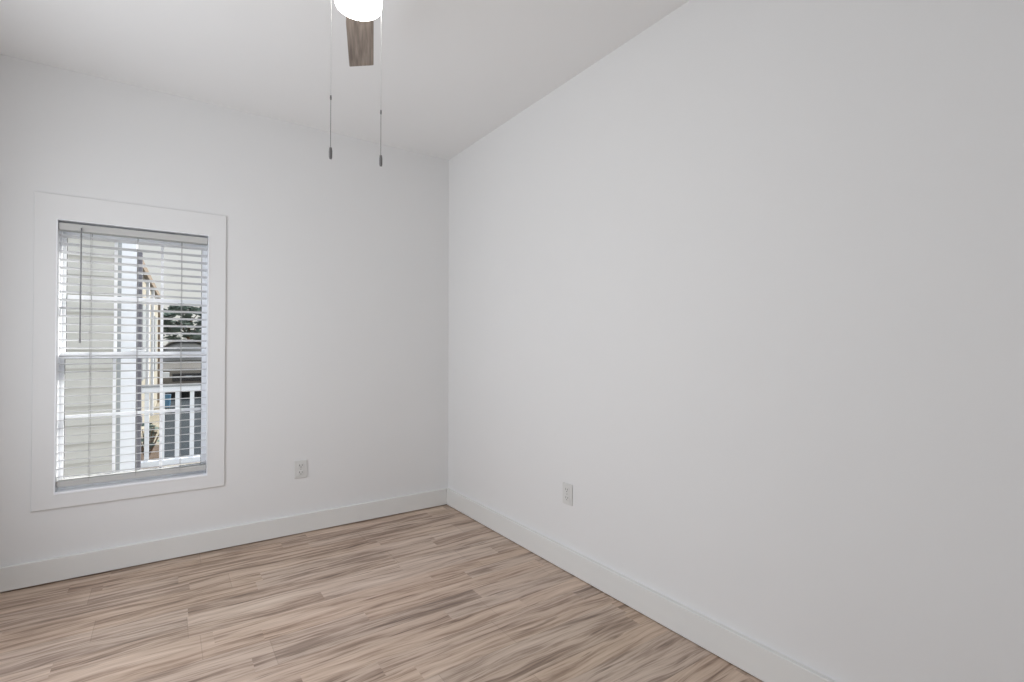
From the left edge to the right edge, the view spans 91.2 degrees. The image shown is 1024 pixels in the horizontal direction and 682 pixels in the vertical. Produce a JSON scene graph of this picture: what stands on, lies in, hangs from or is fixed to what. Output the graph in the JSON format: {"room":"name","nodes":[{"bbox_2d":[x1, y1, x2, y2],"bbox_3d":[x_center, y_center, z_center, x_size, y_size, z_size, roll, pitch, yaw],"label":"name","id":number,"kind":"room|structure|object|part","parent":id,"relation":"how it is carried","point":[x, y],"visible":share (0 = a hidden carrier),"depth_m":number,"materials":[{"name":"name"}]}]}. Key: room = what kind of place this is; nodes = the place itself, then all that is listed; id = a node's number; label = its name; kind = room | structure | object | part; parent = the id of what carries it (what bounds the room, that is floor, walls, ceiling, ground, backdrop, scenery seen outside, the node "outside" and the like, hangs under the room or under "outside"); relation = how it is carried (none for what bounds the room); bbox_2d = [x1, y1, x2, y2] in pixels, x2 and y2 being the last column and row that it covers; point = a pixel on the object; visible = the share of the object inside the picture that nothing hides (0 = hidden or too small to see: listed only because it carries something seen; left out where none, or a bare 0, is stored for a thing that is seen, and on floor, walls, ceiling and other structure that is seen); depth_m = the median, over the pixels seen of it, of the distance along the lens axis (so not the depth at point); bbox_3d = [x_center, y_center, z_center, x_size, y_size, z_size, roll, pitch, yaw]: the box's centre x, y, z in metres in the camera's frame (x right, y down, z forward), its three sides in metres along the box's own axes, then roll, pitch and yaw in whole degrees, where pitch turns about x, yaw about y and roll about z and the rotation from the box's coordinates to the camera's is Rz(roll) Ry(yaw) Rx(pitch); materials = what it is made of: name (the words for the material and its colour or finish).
{"room":"empty bedroom","nodes":[
{"label":"empty bedroom","id":0,"kind":"room"},
{"bbox_2d":[0,54,448,566],"bbox_3d":[-1.493,-0.018,2.939,2.700,2.560,0.160,0,-1,-35],"label":"wall","id":1,"kind":"structure","parent":0,"point":[336,350],"depth_m":2.89,"materials":[{"name":"paint"}]},
{"bbox_2d":[31,191,225,511],"bbox_3d":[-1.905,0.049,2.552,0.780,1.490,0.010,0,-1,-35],"label":"trim","id":2,"kind":"structure","parent":1,"relation":"attached to","point":[48,207],"depth_m":2.45,"materials":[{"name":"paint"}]},
{"bbox_2d":[58,231,206,488],"bbox_3d":[-1.962,0.076,2.632,0.620,1.305,0.072,0,-1,-35],"label":"window","id":3,"kind":"structure","parent":1,"relation":"in","point":[61,416],"depth_m":2.59,"materials":[{"name":"white plastic"}]},
{"bbox_2d":[56,222,207,487],"bbox_3d":[-1.922,0.068,2.574,0.610,1.264,0.072,0,-1,-35],"label":"window blind","id":4,"kind":"object","parent":3,"relation":"attached to","point":[65,227],"visible":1,"depth_m":2.56,"materials":[{"name":"white plastic"}]},
{"bbox_3d":[-2.081,0.075,2.478,0.005,1.220,0.051,0,-1,-35],"label":"ladder cord","id":5,"kind":"part","parent":4,"relation":"part of","materials":[{"name":"white fabric"}]},
{"bbox_3d":[-1.928,0.686,2.575,0.610,0.028,0.047,0,-1,-35],"label":"rail","id":6,"kind":"part","parent":4,"relation":"part of","materials":[{"name":"white plastic"}]},
{"bbox_3d":[-1.928,0.076,2.583,0.005,1.220,0.051,0,-1,-35],"label":"ladder cord","id":7,"kind":"part","parent":4,"relation":"part of","materials":[{"name":"white fabric"}]},
{"bbox_3d":[-1.773,0.077,2.690,0.005,1.220,0.051,0,-1,-35],"label":"ladder cord","id":8,"kind":"part","parent":4,"relation":"part of","materials":[{"name":"white fabric"}]},
{"bbox_3d":[-1.958,0.384,2.620,0.599,0.654,0.030,0,-1,-35],"label":"sash","id":9,"kind":"part","parent":3,"relation":"part of","materials":[{"name":"white plastic"}]},
{"bbox_3d":[-1.975,-0.231,2.652,0.599,0.640,0.027,0,-1,-35],"label":"sash","id":10,"kind":"part","parent":3,"relation":"part of","materials":[{"name":"white plastic"}]},
{"bbox_2d":[0,488,446,591],"bbox_3d":[-1.450,1.082,2.846,2.400,0.108,0.020,0,-1,-35],"label":"baseboard","id":11,"kind":"structure","parent":1,"relation":"attached to","point":[17,576],"depth_m":2.68,"materials":[{"name":"paint"}]},
{"bbox_2d":[294,460,306,478],"bbox_3d":[-1.258,0.763,2.989,0.071,0.104,0.009,0,-1,-35],"label":"wall outlet","id":12,"kind":"object","parent":1,"relation":"attached to","point":[300,467],"visible":1,"depth_m":2.98,"materials":[{"name":"white plastic"}]},
{"bbox_2d":[298,470,303,474],"bbox_3d":[-1.257,0.784,2.987,0.033,0.029,0.004,0,-1,-35],"label":"socket","id":13,"kind":"object","parent":12,"relation":"attached to","point":[300,472],"depth_m":2.99,"materials":[{"name":"white plastic"}]},
{"bbox_2d":[0,0,688,159],"bbox_3d":[-0.472,-1.376,1.474,2.700,0.120,3.760,0,-1,-35],"label":"ceiling","id":14,"kind":"structure","parent":0,"point":[444,75],"depth_m":2.26,"materials":[{"name":"paint"}]},
{"bbox_2d":[329,0,381,166],"bbox_3d":[-0.535,-0.927,1.507,0.798,0.776,0.828,0,-1,-35],"label":"ceiling fan","id":15,"kind":"object","parent":14,"relation":"hanging from","point":[360,15],"visible":1,"depth_m":1.71,"materials":[{"name":"brown wood"}]},
{"bbox_3d":[-0.539,-0.647,1.490,0.002,0.152,0.002,0,-1,-35],"label":"cord","id":16,"kind":"part","parent":15,"relation":"part of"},
{"bbox_3d":[-0.463,-1.029,1.513,0.138,0.064,0.138,0,-1,-35],"label":"lamp shade","id":17,"kind":"part","parent":15,"relation":"part of","materials":[{"name":"white glass"}]},
{"bbox_3d":[-0.546,-1.078,1.808,0.092,0.007,0.312,-12,3,-15],"label":"blade","id":18,"kind":"part","parent":15,"relation":"part of","materials":[{"name":"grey wood"}]},
{"bbox_2d":[0,504,762,681],"bbox_3d":[-0.484,1.182,1.337,2.560,0.120,3.600,0,-1,-35],"label":"floor","id":19,"kind":"structure","parent":0,"point":[432,594],"depth_m":2.04,"materials":[{"name":"wood"}]},
{"bbox_2d":[448,0,1023,681],"bbox_3d":[0.627,-0.028,2.118,0.140,2.560,3.600,0,-1,-35],"label":"wall","id":20,"kind":"structure","parent":0,"point":[746,283],"depth_m":1.64,"materials":[{"name":"paint"}]},
{"bbox_2d":[563,482,572,505],"bbox_3d":[0.275,0.759,2.489,0.009,0.104,0.071,0,-1,-35],"label":"wall outlet","id":21,"kind":"object","parent":20,"relation":"attached to","point":[567,488],"visible":1,"depth_m":2.48,"materials":[{"name":"white plastic"}]},
{"bbox_2d":[446,488,836,681],"bbox_3d":[0.522,1.074,2.116,0.020,0.110,3.460,0,-1,-35],"label":"baseboard","id":22,"kind":"structure","parent":20,"relation":"attached to","point":[764,663],"depth_m":2.01,"materials":[{"name":"paint"}]},
{"label":"outside","id":23,"kind":"structure","parent":0,"visible":0},
{"bbox_2d":[164,391,200,458],"bbox_3d":[-4.353,1.797,15.666,10.660,0.012,14.000,0,-1,-35],"label":"driveway","id":24,"kind":"structure","parent":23,"point":[185,423],"depth_m":9.97,"materials":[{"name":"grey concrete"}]},
{"bbox_2d":[165,394,170,407],"bbox_3d":[-9.171,1.582,13.320,0.209,0.358,0.208,0,-1,-35],"label":"bucket","id":25,"kind":"object","parent":24,"relation":"on","point":[167,396],"visible":0.56,"depth_m":13.27,"materials":[{"name":"blue plastic"}]},
{"bbox_2d":[163,339,200,383],"bbox_3d":[-11.269,0.871,17.342,2.095,1.881,4.510,0,-1,-35],"label":"parked car","id":26,"kind":"object","parent":24,"relation":"on","point":[172,373],"visible":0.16,"depth_m":15.80,"materials":[{"name":"beige paint"}]},
{"bbox_2d":[172,373,200,381],"bbox_3d":[-10.029,1.118,15.540,0.815,0.242,0.080,0,-1,-35],"label":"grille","id":27,"kind":"object","parent":26,"relation":"attached to","point":[184,379],"depth_m":15.50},
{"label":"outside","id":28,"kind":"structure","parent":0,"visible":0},
{"bbox_2d":[141,402,199,466],"bbox_3d":[-26.035,2.267,40.652,120.000,0.300,89.840,0,-1,-35],"label":"ground","id":29,"kind":"structure","parent":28,"point":[154,418],"depth_m":10.57,"materials":[{"name":"beige concrete"}]},
{"bbox_2d":[64,238,142,477],"bbox_3d":[-4.345,-0.221,2.428,4.500,3.767,0.650,0,-1,-35],"label":"siding","id":30,"kind":"object","parent":29,"relation":"on","point":[68,439],"visible":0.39,"depth_m":3.38,"materials":[{"name":"beige plastic"}]},
{"bbox_2d":[141,260,160,432],"bbox_3d":[-11.235,-0.475,9.491,7.491,4.400,8.398,0,-1,-35],"label":"neighbouring house","id":31,"kind":"structure","parent":29,"relation":"on","point":[147,381],"depth_m":11.58,"materials":[{"name":"beige"}]},
{"bbox_2d":[141,445,163,468],"bbox_3d":[-6.416,1.649,5.440,4.335,0.050,3.300,0,-1,-35],"label":"planting bed","id":32,"kind":"object","parent":29,"relation":"on","point":[154,455],"visible":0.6,"depth_m":7.21,"materials":[{"name":"brown soil"}]},
{"bbox_2d":[141,423,158,455],"bbox_3d":[-5.034,1.389,6.927,0.377,0.516,0.349,0,-1,-35],"label":"plant","id":33,"kind":"object","parent":32,"relation":"on","point":[152,434],"visible":0.34,"depth_m":6.94,"materials":[{"name":"green plant"}]},
{"bbox_2d":[160,307,177,338],"bbox_3d":[-21.945,-0.176,31.124,2.247,4.361,2.212,0,-1,17],"label":"tree","id":34,"kind":"object","parent":29,"relation":"on","point":[160,307],"visible":0.02,"depth_m":31.37,"materials":[{"name":"green plant"}]},
{"bbox_2d":[163,303,200,339],"bbox_3d":[-18.339,-0.070,28.088,2.344,4.074,2.518,0,-1,-35],"label":"tree","id":35,"kind":"object","parent":29,"relation":"on","point":[172,307],"visible":0.68,"depth_m":27.70,"materials":[{"name":"green plant"}]},
{"bbox_2d":[192,307,200,339],"bbox_3d":[-19.632,-0.224,32.640,2.357,4.496,2.491,0,-1,-35],"label":"tree","id":36,"kind":"object","parent":29,"relation":"on","point":[199,307],"visible":0.08,"depth_m":32.04,"materials":[{"name":"green plant"}]},
{"bbox_3d":[-0.715,1.518,5.351,5.180,0.310,2.960,0,-1,-35],"label":"floor","id":37,"kind":"structure","parent":29,"relation":"on","visible":0},
{"bbox_2d":[141,384,200,467],"bbox_3d":[-1.561,0.917,6.428,5.160,0.918,0.110,0,-1,-35],"label":"porch railing","id":38,"kind":"object","parent":37,"relation":"on","point":[186,387],"visible":0.02,"depth_m":5.10,"materials":[{"name":"white wood"}]},
{"bbox_3d":[-1.561,1.245,6.423,5.160,0.058,0.060,0,-1,-35],"label":"rail","id":39,"kind":"part","parent":38,"relation":"part of","materials":[{"name":"white wood"}]},
{"bbox_3d":[-1.561,0.505,6.433,5.160,0.053,0.090,0,-1,-35],"label":"rail","id":40,"kind":"part","parent":38,"relation":"part of","materials":[{"name":"white wood"}]}
]}

